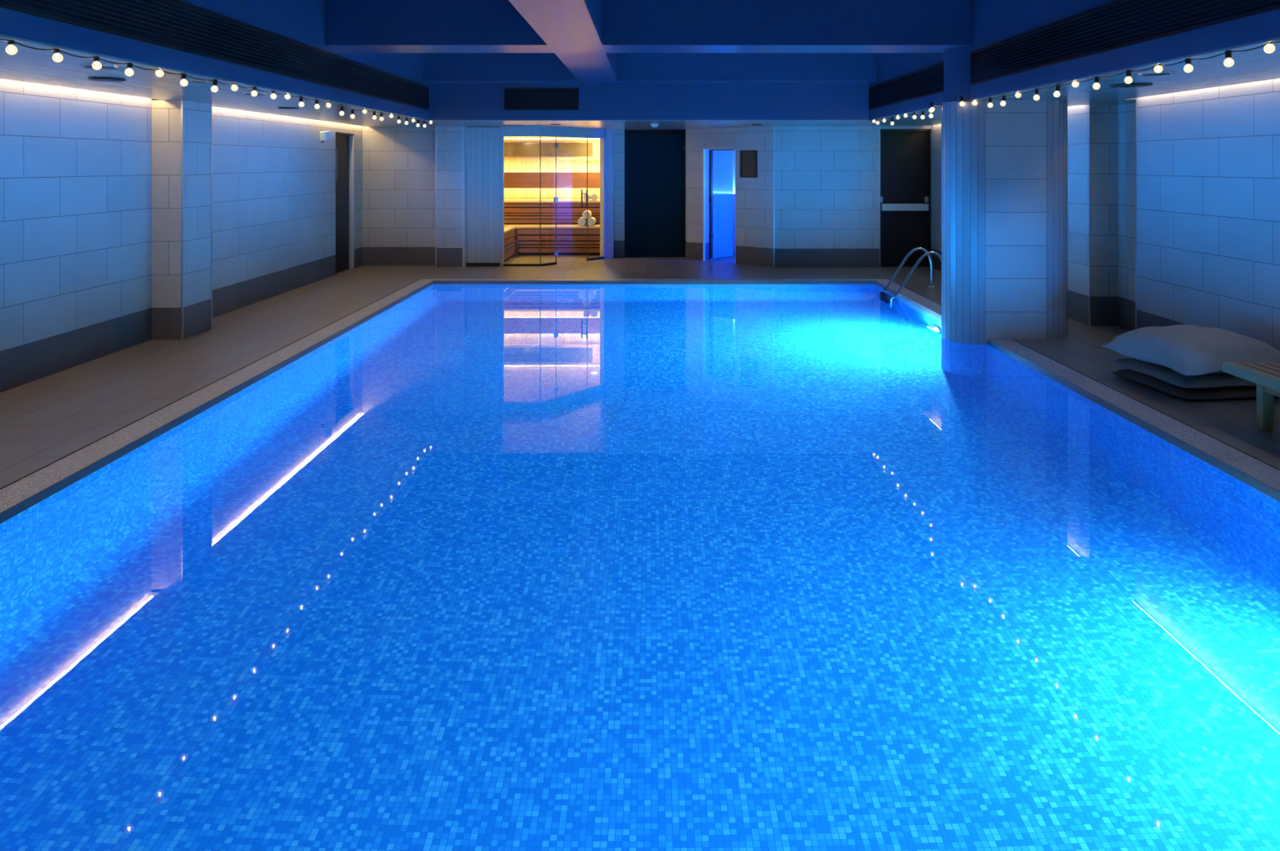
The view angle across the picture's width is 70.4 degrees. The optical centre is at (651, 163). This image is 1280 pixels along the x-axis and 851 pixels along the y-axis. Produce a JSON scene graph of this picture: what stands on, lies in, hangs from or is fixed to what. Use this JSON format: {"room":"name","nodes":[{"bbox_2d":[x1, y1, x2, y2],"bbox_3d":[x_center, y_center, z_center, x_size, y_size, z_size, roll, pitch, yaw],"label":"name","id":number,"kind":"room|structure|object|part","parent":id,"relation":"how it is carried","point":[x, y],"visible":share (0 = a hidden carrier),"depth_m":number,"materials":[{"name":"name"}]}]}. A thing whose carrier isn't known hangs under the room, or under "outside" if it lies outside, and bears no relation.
{"room":"indoor swimming pool","nodes":[
{"label":"indoor swimming pool","id":0,"kind":"room"},
{"bbox_2d":[0,79,362,392],"bbox_3d":[-4.580,0.335,6.375,0.150,2.500,15.950,0,0,0],"label":"wall","id":1,"kind":"structure","parent":0,"point":[76,164],"depth_m":7.62,"materials":[{"name":"tile"}]},
{"bbox_2d":[320,130,331,142],"bbox_3d":[-4.445,-0.368,12.343,0.133,0.164,0.144,0,0,20],"label":"wall light","id":2,"kind":"object","parent":1,"relation":"attached to","point":[324,135],"visible":1,"depth_m":12.28,"materials":[{"name":"white plastic"}]},
{"bbox_2d":[335,132,354,275],"bbox_3d":[-4.552,0.565,13.345,0.106,2.040,0.790,0,0,0],"label":"door","id":3,"kind":"structure","parent":1,"relation":"in","point":[344,142],"depth_m":13.52,"materials":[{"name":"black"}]},
{"bbox_3d":[-4.561,0.015,13.095,0.008,0.460,0.150,0,0,0],"label":"vision panel","id":4,"kind":"part","parent":3,"relation":"part of","materials":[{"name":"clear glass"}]},
{"bbox_3d":[-4.558,0.015,13.095,0.005,0.490,0.180,0,0,0],"label":"vision panel frame","id":5,"kind":"part","parent":3,"relation":"part of","materials":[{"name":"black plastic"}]},
{"bbox_2d":[151,98,210,339],"bbox_3d":[-4.367,0.395,8.450,0.275,2.380,0.540,0,0,0],"label":"pillar","id":6,"kind":"structure","parent":0,"point":[166,114],"depth_m":8.18,"materials":[{"name":"tile"}]},
{"bbox_2d":[181,100,182,339],"bbox_3d":[-4.230,0.505,8.180,0.012,2.160,0.012,0,0,0],"label":"trim","id":7,"kind":"structure","parent":6,"relation":"attached to","point":[181,100],"depth_m":8.18,"materials":[{"name":"metal"}]},
{"bbox_2d":[210,104,212,328],"bbox_3d":[-4.230,0.505,8.720,0.012,2.160,0.012,0,0,0],"label":"trim","id":8,"kind":"structure","parent":6,"relation":"attached to","point":[211,104],"depth_m":8.72,"materials":[{"name":"metal"}]},
{"bbox_2d":[0,0,430,119],"bbox_3d":[-2.970,-1.101,5.300,0.060,1.028,13.800,0,0,0],"label":"ceiling","id":9,"kind":"structure","parent":0,"point":[304,21],"depth_m":6.78,"materials":[{"name":"blue paint"}]},
{"bbox_2d":[0,0,428,110],"bbox_3d":[-2.934,-0.860,5.475,0.012,0.310,12.950,0,0,0],"label":"ceiling vent","id":10,"kind":"object","parent":9,"relation":"in","point":[175,24],"visible":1,"depth_m":6.16,"materials":[{"name":"black metal"}]},
{"bbox_2d":[0,252,1279,489],"bbox_3d":[-0.013,1.710,7.700,9.585,0.250,19.000,0,0,0],"label":"floor","id":11,"kind":"structure","parent":0,"point":[45,420],"depth_m":7.38,"materials":[{"name":"tile"}]},
{"bbox_2d":[463,126,613,266],"bbox_3d":[-1.807,0.505,15.415,2.346,2.160,2.830,0,0,0],"label":"sauna","id":12,"kind":"object","parent":11,"relation":"on","point":[489,153],"visible":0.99,"depth_m":14.22,"materials":[{"name":"brown wood"}]},
{"bbox_3d":[-2.598,0.481,14.045,0.525,2.097,0.050,0,0,0],"label":"wall panel","id":13,"kind":"part","parent":12,"relation":"part of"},
{"bbox_3d":[-2.598,1.558,14.053,0.515,0.055,0.015,0,0,0],"label":"kick plate","id":14,"kind":"part","parent":12,"relation":"part of","materials":[{"name":"black plastic"}]},
{"bbox_3d":[-1.862,1.567,14.092,0.843,0.035,0.218,0,0,-18],"label":"sill","id":15,"kind":"part","parent":12,"relation":"part of","materials":[{"name":"black plastic"}]},
{"bbox_2d":[503,199,599,224],"bbox_3d":[-1.815,0.870,16.395,2.150,0.430,0.650,0,0,0],"label":"bench","id":16,"kind":"object","parent":12,"relation":"attached to","point":[516,211],"visible":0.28,"depth_m":16.11,"materials":[{"name":"brown wood"}]},
{"bbox_2d":[582,193,591,200],"bbox_3d":[-1.150,0.591,16.308,0.127,0.127,0.344,0,0,0],"label":"rolled towel","id":17,"kind":"object","parent":16,"relation":"on","point":[588,194],"visible":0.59,"depth_m":16.14,"materials":[{"name":"white fabric"}]},
{"bbox_2d":[590,193,598,200],"bbox_3d":[-1.015,0.591,16.308,0.127,0.127,0.344,0,0,0],"label":"rolled towel","id":18,"kind":"object","parent":16,"relation":"on","point":[593,197],"visible":1,"depth_m":16.14,"materials":[{"name":"white fabric"}]},
{"bbox_2d":[503,172,599,188],"bbox_3d":[-1.815,0.300,16.650,2.150,0.290,0.100,0,0,0],"label":"wall rail","id":19,"kind":"object","parent":12,"relation":"attached to","point":[511,180],"visible":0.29,"depth_m":16.60,"materials":[{"name":"brown wood"}]},
{"bbox_3d":[-1.090,0.570,14.809,0.134,0.310,0.024,0,0,39],"label":"door handle","id":20,"kind":"part","parent":12,"relation":"part of","materials":[{"name":"black plastic"}]},
{"bbox_3d":[-0.908,1.567,15.033,0.040,0.035,0.435,0,0,39],"label":"sill","id":21,"kind":"part","parent":12,"relation":"part of","materials":[{"name":"black plastic"}]},
{"bbox_3d":[-0.746,0.505,15.324,0.224,2.160,0.353,0,0,0],"label":"corner post","id":22,"kind":"part","parent":12,"relation":"part of","materials":[{"name":"white wood"}]},
{"bbox_2d":[503,224,599,259],"bbox_3d":[-1.815,1.320,15.275,2.150,0.490,1.650,0,0,0],"label":"bench","id":23,"kind":"object","parent":11,"relation":"on","point":[571,239],"visible":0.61,"depth_m":15.60,"materials":[{"name":"brown wood"}]},
{"bbox_2d":[577,217,586,226],"bbox_3d":[-1.196,1.003,15.808,0.143,0.143,0.344,0,0,0],"label":"rolled towel","id":24,"kind":"object","parent":23,"relation":"on","point":[581,221],"visible":0.97,"depth_m":15.64,"materials":[{"name":"white fabric"}]},
{"bbox_2d":[587,217,595,226],"bbox_3d":[-1.040,1.003,15.808,0.143,0.143,0.344,0,0,0],"label":"rolled towel","id":25,"kind":"object","parent":23,"relation":"on","point":[592,220],"visible":0.96,"depth_m":15.64,"materials":[{"name":"white fabric"}]},
{"bbox_2d":[582,209,591,218],"bbox_3d":[-1.118,0.881,15.808,0.143,0.143,0.344,0,0,0],"label":"rolled towel","id":26,"kind":"object","parent":25,"relation":"on","point":[584,213],"visible":0.94,"depth_m":15.64,"materials":[{"name":"white fabric"}]},
{"bbox_2d":[883,247,941,297],"bbox_3d":[3.277,1.728,11.400,0.755,1.314,0.610,0,0,0],"label":"pool ladder","id":27,"kind":"object","parent":11,"relation":"attached to","point":[926,253],"visible":0.49,"depth_m":11.64,"materials":[{"name":"metal"}]},
{"bbox_2d":[1111,369,1276,399],"bbox_3d":[3.875,1.535,6.430,0.776,0.088,0.776,0,0,-8],"label":"floor cushion","id":28,"kind":"object","parent":11,"relation":"on","point":[1220,393],"visible":0.41,"depth_m":6.10,"materials":[{"name":"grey fabric"}]},
{"bbox_2d":[1110,358,1256,388],"bbox_3d":[3.860,1.450,6.420,0.784,0.103,0.784,0,0,-7],"label":"floor cushion","id":29,"kind":"object","parent":28,"relation":"on","point":[1165,374],"visible":0.46,"depth_m":6.10,"materials":[{"name":"grey fabric"}]},
{"bbox_2d":[1101,324,1279,376],"bbox_3d":[3.845,1.285,6.400,0.860,0.249,0.860,0,0,-9],"label":"floor cushion","id":30,"kind":"object","parent":29,"relation":"on","point":[1188,350],"visible":0.92,"depth_m":6.13,"materials":[{"name":"beige fabric"}]},
{"bbox_2d":[1222,362,1279,431],"bbox_3d":[3.862,1.404,4.675,0.675,0.362,1.850,0,0,0],"label":"wooden bench","id":31,"kind":"object","parent":11,"relation":"on","point":[1266,376],"visible":1,"depth_m":5.38,"materials":[{"name":"brown wood"}]},
{"bbox_3d":[3.567,1.253,4.675,0.085,0.060,1.850,0,0,0],"label":"rail","id":32,"kind":"part","parent":31,"relation":"part of","materials":[{"name":"brown wood"}]},
{"bbox_3d":[3.667,1.434,5.415,0.070,0.302,0.060,0,0,0],"label":"leg","id":33,"kind":"part","parent":31,"relation":"part of","materials":[{"name":"brown wood"}]},
{"bbox_2d":[0,34,1279,129],"bbox_3d":[0.048,-0.725,7.700,9.305,0.300,18.600,0,0,0],"label":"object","id":34,"kind":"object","parent":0,"point":[31,65],"depth_m":6.92,"materials":[{"name":"white paint"}]},
{"bbox_2d":[80,64,119,69],"bbox_3d":[-3.240,-0.570,5.330,0.200,0.010,0.200,0,0,0],"label":"recessed light","id":35,"kind":"object","parent":34,"relation":"in","point":[87,66],"visible":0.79,"depth_m":5.31,"materials":[{"name":"metal"}]},
{"bbox_2d":[88,77,125,81],"bbox_3d":[-3.670,-0.570,6.120,0.220,0.010,0.220,0,0,0],"label":"recessed light","id":36,"kind":"object","parent":34,"relation":"in","point":[105,79],"visible":1,"depth_m":6.08,"materials":[{"name":"black plastic"}]},
{"bbox_2d":[190,80,208,83],"bbox_3d":[-3.130,-0.570,6.280,0.110,0.010,0.110,0,0,0],"label":"recessed light","id":37,"kind":"object","parent":34,"relation":"in","point":[191,81],"visible":1,"depth_m":6.26,"materials":[{"name":"metal"}]},
{"bbox_2d":[0,38,438,127],"bbox_3d":[-2.972,-0.541,7.600,0.052,0.183,10.001,0,0,0],"label":"string lights","id":38,"kind":"object","parent":34,"relation":"hanging from","point":[11,43],"visible":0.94,"depth_m":5.77,"materials":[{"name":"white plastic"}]},
{"bbox_2d":[7,40,14,44],"bbox_3d":[-2.977,-0.578,4.217,0.029,0.050,0.028,-6,-3,0],"label":"socket","id":39,"kind":"object","parent":38,"relation":"attached to","point":[9,42],"depth_m":4.20,"materials":[{"name":"black plastic"}]},
{"bbox_3d":[-2.972,-0.531,4.214,0.047,0.047,0.047,-6,-3,0],"label":"light bulb","id":40,"kind":"part","parent":38,"relation":"part of","materials":[{"name":"white glass"}]},
{"bbox_2d":[53,48,60,53],"bbox_3d":[-2.978,-0.580,4.540,0.029,0.050,0.028,-8,3,0],"label":"socket","id":41,"kind":"object","parent":38,"relation":"attached to","point":[55,51],"depth_m":4.53,"materials":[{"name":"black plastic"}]},
{"bbox_3d":[-2.972,-0.533,4.542,0.047,0.047,0.047,-8,3,0],"label":"light bulb","id":42,"kind":"part","parent":38,"relation":"part of","materials":[{"name":"white glass"}]},
{"bbox_2d":[93,56,99,61],"bbox_3d":[-2.974,-0.576,4.862,0.029,0.050,0.028,-2,1,0],"label":"socket","id":43,"kind":"object","parent":38,"relation":"attached to","point":[95,58],"depth_m":4.85,"materials":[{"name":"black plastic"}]},
{"bbox_3d":[-2.972,-0.528,4.863,0.047,0.047,0.047,-2,1,0],"label":"light bulb","id":44,"kind":"part","parent":38,"relation":"part of","materials":[{"name":"white glass"}]},
{"bbox_3d":[-2.972,-0.523,5.165,0.047,0.047,0.047,0,-8,0],"label":"light bulb","id":45,"kind":"part","parent":38,"relation":"part of","materials":[{"name":"white glass"}]},
{"bbox_2d":[126,62,133,68],"bbox_3d":[-2.972,-0.570,5.172,0.029,0.050,0.028,0,-8,0],"label":"socket","id":46,"kind":"object","parent":38,"relation":"attached to","point":[130,65],"depth_m":5.16,"materials":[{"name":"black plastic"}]},
{"bbox_3d":[-2.972,-0.549,5.484,0.047,0.047,0.047,-1,-8,0],"label":"light bulb","id":47,"kind":"part","parent":38,"relation":"part of","materials":[{"name":"white glass"}]},
{"bbox_3d":[-2.972,-0.517,5.770,0.047,0.047,0.047,-7,-8,0],"label":"light bulb","id":48,"kind":"part","parent":38,"relation":"part of","materials":[{"name":"white glass"}]},
{"bbox_2d":[181,73,186,79],"bbox_3d":[-2.978,-0.564,5.777,0.029,0.050,0.028,-7,-8,0],"label":"socket","id":49,"kind":"object","parent":38,"relation":"attached to","point":[184,76],"depth_m":5.76,"materials":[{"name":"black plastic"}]},
{"bbox_3d":[-2.972,-0.511,6.173,0.047,0.047,0.047,6,-1,0],"label":"light bulb","id":50,"kind":"part","parent":38,"relation":"part of","materials":[{"name":"white glass"}]},
{"bbox_2d":[213,79,217,85],"bbox_3d":[-2.967,-0.558,6.174,0.029,0.050,0.028,6,-1,0],"label":"socket","id":51,"kind":"object","parent":38,"relation":"attached to","point":[215,81],"depth_m":6.16,"materials":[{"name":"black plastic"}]},
{"bbox_3d":[-2.972,-0.543,6.470,0.047,0.047,0.047,-5,-7,0],"label":"light bulb","id":52,"kind":"part","parent":38,"relation":"part of","materials":[{"name":"white glass"}]},
{"bbox_3d":[-2.972,-0.528,6.790,0.047,0.047,0.047,8,2,0],"label":"light bulb","id":53,"kind":"part","parent":38,"relation":"part of","materials":[{"name":"white glass"}]},
{"bbox_3d":[-2.972,-0.533,7.137,0.047,0.047,0.047,-2,1,0],"label":"light bulb","id":54,"kind":"part","parent":38,"relation":"part of","materials":[{"name":"white glass"}]},
{"bbox_2d":[242,92,266,95],"bbox_3d":[-3.230,-0.570,7.390,0.180,0.010,0.180,0,0,0],"label":"recessed light","id":55,"kind":"object","parent":34,"relation":"in","point":[245,93],"visible":0.8,"depth_m":7.36,"materials":[{"name":"metal"}]},
{"bbox_2d":[277,106,298,109],"bbox_3d":[-3.720,-0.570,9.300,0.200,0.010,0.200,0,0,0],"label":"recessed light","id":56,"kind":"object","parent":34,"relation":"in","point":[281,108],"visible":1,"depth_m":9.23,"materials":[{"name":"black plastic"}]},
{"bbox_2d":[650,124,658,127],"bbox_3d":[0.047,-0.552,13.150,0.120,0.045,0.120,0,0,0],"label":"ceiling detector","id":57,"kind":"object","parent":34,"relation":"attached to","point":[651,125],"visible":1,"depth_m":13.11,"materials":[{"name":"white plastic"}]},
{"bbox_2d":[870,40,1279,125],"bbox_3d":[2.833,-0.552,7.315,0.242,0.166,9.431,0,0,0],"label":"string lights","id":58,"kind":"object","parent":34,"relation":"hanging from","point":[1228,54],"visible":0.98,"depth_m":5.95,"materials":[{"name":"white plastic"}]},
{"bbox_2d":[1034,88,1039,94],"bbox_3d":[2.933,-0.553,6.895,0.029,0.050,0.028,3,0,0],"label":"socket","id":59,"kind":"object","parent":58,"relation":"attached to","point":[1037,91],"depth_m":6.88,"materials":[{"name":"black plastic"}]},
{"bbox_3d":[2.930,-0.505,6.550,0.047,0.047,0.047,8,6,0],"label":"light bulb","id":60,"kind":"part","parent":58,"relation":"part of","materials":[{"name":"white glass"}]},
{"bbox_2d":[1055,84,1060,91],"bbox_3d":[2.937,-0.552,6.545,0.029,0.050,0.028,8,6,0],"label":"socket","id":61,"kind":"object","parent":58,"relation":"attached to","point":[1057,89],"depth_m":6.53,"materials":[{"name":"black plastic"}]},
{"bbox_3d":[2.930,-0.551,6.263,0.047,0.047,0.047,-1,1,0],"label":"light bulb","id":62,"kind":"part","parent":58,"relation":"part of","materials":[{"name":"white glass"}]},
{"bbox_3d":[2.930,-0.512,5.967,0.047,0.047,0.047,2,4,0],"label":"light bulb","id":63,"kind":"part","parent":58,"relation":"part of","materials":[{"name":"white glass"}]},
{"bbox_2d":[1094,76,1099,82],"bbox_3d":[2.931,-0.560,5.964,0.029,0.050,0.028,2,4,0],"label":"socket","id":64,"kind":"object","parent":58,"relation":"attached to","point":[1096,78],"depth_m":5.95,"materials":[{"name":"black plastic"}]},
{"bbox_3d":[2.930,-0.515,5.567,0.047,0.047,0.047,-3,7,0],"label":"light bulb","id":65,"kind":"part","parent":58,"relation":"part of","materials":[{"name":"white glass"}]},
{"bbox_2d":[1125,70,1131,76],"bbox_3d":[2.927,-0.563,5.561,0.029,0.050,0.028,-3,7,0],"label":"socket","id":66,"kind":"object","parent":58,"relation":"attached to","point":[1128,73],"depth_m":5.55,"materials":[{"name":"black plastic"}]},
{"bbox_3d":[2.930,-0.549,5.239,0.047,0.047,0.047,1,5,0],"label":"light bulb","id":67,"kind":"part","parent":58,"relation":"part of","materials":[{"name":"white glass"}]},
{"bbox_2d":[1185,58,1191,64],"bbox_3d":[2.933,-0.569,4.953,0.029,0.050,0.028,3,-8,0],"label":"socket","id":68,"kind":"object","parent":58,"relation":"attached to","point":[1188,61],"depth_m":4.94,"materials":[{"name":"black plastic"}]},
{"bbox_3d":[2.930,-0.521,4.946,0.047,0.047,0.047,3,-8,0],"label":"light bulb","id":69,"kind":"part","parent":58,"relation":"part of","materials":[{"name":"white glass"}]},
{"bbox_2d":[1224,50,1231,58],"bbox_3d":[2.930,-0.562,4.605,0.029,0.050,0.028,0,-6,0],"label":"socket","id":70,"kind":"object","parent":58,"relation":"attached to","point":[1228,54],"depth_m":4.59,"materials":[{"name":"black plastic"}]},
{"bbox_3d":[2.930,-0.515,4.600,0.047,0.047,0.047,0,-6,0],"label":"light bulb","id":71,"kind":"part","parent":58,"relation":"part of","materials":[{"name":"white glass"}]},
{"bbox_3d":[2.930,-0.547,4.298,0.047,0.047,0.047,5,-1,0],"label":"light bulb","id":72,"kind":"part","parent":58,"relation":"part of","materials":[{"name":"white glass"}]},
{"bbox_2d":[1109,83,1152,87],"bbox_3d":[3.480,-0.570,6.580,0.280,0.010,0.280,0,0,0],"label":"recessed light","id":73,"kind":"object","parent":34,"relation":"in","point":[1122,85],"visible":0.98,"depth_m":6.53,"materials":[{"name":"black plastic"}]},
{"bbox_2d":[1137,71,1173,75],"bbox_3d":[3.200,-0.570,5.750,0.200,0.010,0.200,0,0,0],"label":"recessed light","id":74,"kind":"object","parent":34,"relation":"in","point":[1150,73],"visible":0.98,"depth_m":5.71,"materials":[{"name":"metal"}]},
{"bbox_2d":[0,279,1279,524],"bbox_3d":[0.041,1.710,6.497,6.434,0.251,12.027,0,0,0],"label":"pool coping","id":75,"kind":"object","parent":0,"point":[15,498],"visible":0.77,"depth_m":5.97},
{"bbox_2d":[362,125,931,267],"bbox_3d":[-0.133,0.335,14.740,9.045,2.500,1.720,0,0,0],"label":"wall","id":76,"kind":"structure","parent":0,"point":[827,178],"depth_m":14.02,"materials":[{"name":"tile"}]},
{"bbox_2d":[435,126,436,266],"bbox_3d":[-3.320,0.505,14.000,0.012,2.160,0.012,0,0,0],"label":"trim","id":77,"kind":"structure","parent":76,"relation":"attached to","point":[436,126],"depth_m":13.99,"materials":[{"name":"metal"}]},
{"bbox_2d":[462,126,463,266],"bbox_3d":[-2.905,0.505,14.000,0.012,2.160,0.012,0,0,0],"label":"trim","id":78,"kind":"structure","parent":76,"relation":"attached to","point":[463,126],"depth_m":13.99,"materials":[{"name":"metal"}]},
{"bbox_2d":[624,129,685,257],"bbox_3d":[0.065,0.400,15.385,1.030,2.350,0.070,0,0,0],"label":"door","id":79,"kind":"structure","parent":76,"relation":"in","point":[655,160],"depth_m":15.36,"materials":[{"name":"black glass"}]},
{"bbox_2d":[739,150,757,177],"bbox_3d":[1.527,0.003,14.213,0.325,0.425,0.020,0,0,43],"label":"wall sign","id":80,"kind":"object","parent":76,"relation":"attached to","point":[748,158],"visible":1,"depth_m":14.20,"materials":[{"name":"brown wood"}]},
{"bbox_2d":[773,126,774,267],"bbox_3d":[1.880,0.505,13.885,0.012,2.160,0.012,0,0,0],"label":"trim","id":81,"kind":"structure","parent":76,"relation":"attached to","point":[774,126],"depth_m":13.88,"materials":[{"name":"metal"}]},
{"bbox_2d":[879,126,879,267],"bbox_3d":[3.500,0.505,13.880,0.012,2.160,0.012,0,0,0],"label":"trim","id":82,"kind":"structure","parent":76,"relation":"attached to","point":[879,126],"depth_m":13.88,"materials":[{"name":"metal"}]},
{"bbox_2d":[880,128,931,267],"bbox_3d":[3.895,0.525,13.940,0.790,2.120,0.160,0,0,0],"label":"door","id":83,"kind":"structure","parent":76,"relation":"in","point":[905,154],"depth_m":13.96,"materials":[{"name":"metal"}]},
{"bbox_2d":[430,83,869,119],"bbox_3d":[-0.020,-1.101,12.125,5.840,1.028,0.150,0,0,0],"label":"ceiling beam","id":84,"kind":"structure","parent":0,"point":[448,101],"depth_m":12.05,"materials":[{"name":"blue paint"}]},
{"bbox_2d":[504,88,578,110],"bbox_3d":[-1.454,-0.860,12.044,0.988,0.290,0.012,0,0,0],"label":"ceiling vent","id":85,"kind":"object","parent":84,"relation":"in","point":[515,99],"visible":1,"depth_m":12.04,"materials":[{"name":"black metal"}]},
{"bbox_2d":[683,145,734,151],"bbox_3d":[1.670,-0.270,15.230,2.535,0.090,1.330,0,0,43],"label":"ceiling","id":86,"kind":"structure","parent":0,"point":[684,146],"depth_m":15.29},
{"bbox_2d":[710,151,734,259],"bbox_3d":[1.697,0.635,15.260,2.535,1.900,1.410,0,0,43],"label":"wall","id":87,"kind":"structure","parent":0,"point":[733,152],"depth_m":16.30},
{"bbox_2d":[702,147,736,263],"bbox_3d":[1.119,0.666,14.913,0.542,1.838,1.066,0,0,0],"label":"door","id":88,"kind":"structure","parent":87,"relation":"in","point":[721,162],"depth_m":15.11,"materials":[{"name":"clear glass"}]},
{"bbox_3d":[0.989,0.670,14.954,0.060,1.790,0.060,0,0,43],"label":"hinge rail","id":89,"kind":"part","parent":88,"relation":"part of","materials":[{"name":"black metal"}]},
{"bbox_2d":[733,191,734,228],"bbox_3d":[2.024,0.820,15.614,2.355,0.630,0.275,0,0,43],"label":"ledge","id":90,"kind":"object","parent":87,"relation":"attached to","point":[733,192],"visible":0.02,"depth_m":15.96,"materials":[{"name":"white"}]},
{"bbox_2d":[943,45,969,102],"bbox_3d":[3.297,-0.825,8.485,1.095,0.499,0.540,0,0,0],"label":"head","id":91,"kind":"structure","parent":0,"point":[956,60],"depth_m":8.33},
{"bbox_2d":[941,100,1067,344],"bbox_3d":[3.297,0.533,8.485,1.137,2.217,0.582,0,0,0],"label":"column","id":92,"kind":"structure","parent":0,"point":[1004,169],"depth_m":8.20,"materials":[{"name":"tile"}]},
{"bbox_2d":[869,0,1279,119],"bbox_3d":[2.930,-1.101,5.300,0.060,1.028,13.800,0,0,0],"label":"ceiling","id":93,"kind":"structure","parent":0,"point":[993,21],"depth_m":6.70,"materials":[{"name":"blue paint"}]},
{"bbox_2d":[868,61,943,110],"bbox_3d":[2.894,-0.865,10.415,0.012,0.300,3.230,0,0,0],"label":"ceiling vent","id":94,"kind":"object","parent":93,"relation":"in","point":[927,81],"visible":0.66,"depth_m":10.19,"materials":[{"name":"metal"}]},
{"bbox_2d":[970,0,1279,84],"bbox_3d":[2.894,-0.865,3.600,0.012,0.300,9.200,0,0,0],"label":"ceiling vent","id":95,"kind":"object","parent":93,"relation":"in","point":[1118,24],"visible":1,"depth_m":5.78,"materials":[{"name":"black metal"}]},
{"bbox_2d":[931,78,1279,351],"bbox_3d":[4.520,0.335,6.400,0.460,2.500,16.000,0,0,0],"label":"wall","id":96,"kind":"structure","parent":0,"point":[1208,159],"depth_m":7.47,"materials":[{"name":"tile"}]},
{"bbox_2d":[1088,105,1090,326],"bbox_3d":[4.290,0.505,8.870,0.012,2.160,0.012,0,0,0],"label":"trim","id":97,"kind":"structure","parent":96,"relation":"attached to","point":[1089,105],"depth_m":8.87,"materials":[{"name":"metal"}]},
{"bbox_2d":[1135,99,1137,329],"bbox_3d":[4.330,0.505,8.090,0.012,2.160,0.012,0,0,0],"label":"trim","id":98,"kind":"structure","parent":96,"relation":"attached to","point":[1135,100],"depth_m":8.09,"materials":[{"name":"metal"}]},
{"bbox_3d":[-0.020,-1.665,5.350,6.040,0.100,13.900,0,0,0],"label":"ceiling","id":99,"kind":"structure","parent":0,"visible":0},
{"bbox_2d":[508,0,617,80],"bbox_3d":[-0.689,-1.345,5.040,0.496,0.541,13.280,0,0,0],"label":"ceiling beam","id":100,"kind":"structure","parent":99,"relation":"attached to","point":[557,22],"depth_m":7.35,"materials":[{"name":"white paint"}]},
{"bbox_2d":[325,0,972,53],"bbox_3d":[-0.020,-1.345,8.482,5.840,0.541,0.585,0,0,0],"label":"ceiling beam","id":101,"kind":"structure","parent":99,"relation":"attached to","point":[352,26],"depth_m":8.19,"materials":[{"name":"blue paint"}]},
{"bbox_2d":[422,53,875,83],"bbox_3d":[-0.020,-1.345,11.865,5.840,0.541,0.370,0,0,0],"label":"ceiling beam","id":102,"kind":"structure","parent":99,"relation":"attached to","point":[437,68],"depth_m":11.68,"materials":[{"name":"blue paint"}]},
{"bbox_3d":[0.042,2.261,6.500,5.986,1.248,11.600,0,0,0],"label":"basin","id":103,"kind":"object","parent":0,"visible":0},
{"bbox_2d":[0,284,1279,850],"bbox_3d":[0.042,1.632,6.500,5.986,0.001,11.600,0,0,0],"label":"pool water","id":104,"kind":"object","parent":103,"relation":"in","point":[477,567],"visible":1,"depth_m":3.31,"materials":[{"name":"blue liquid"}]}
]}

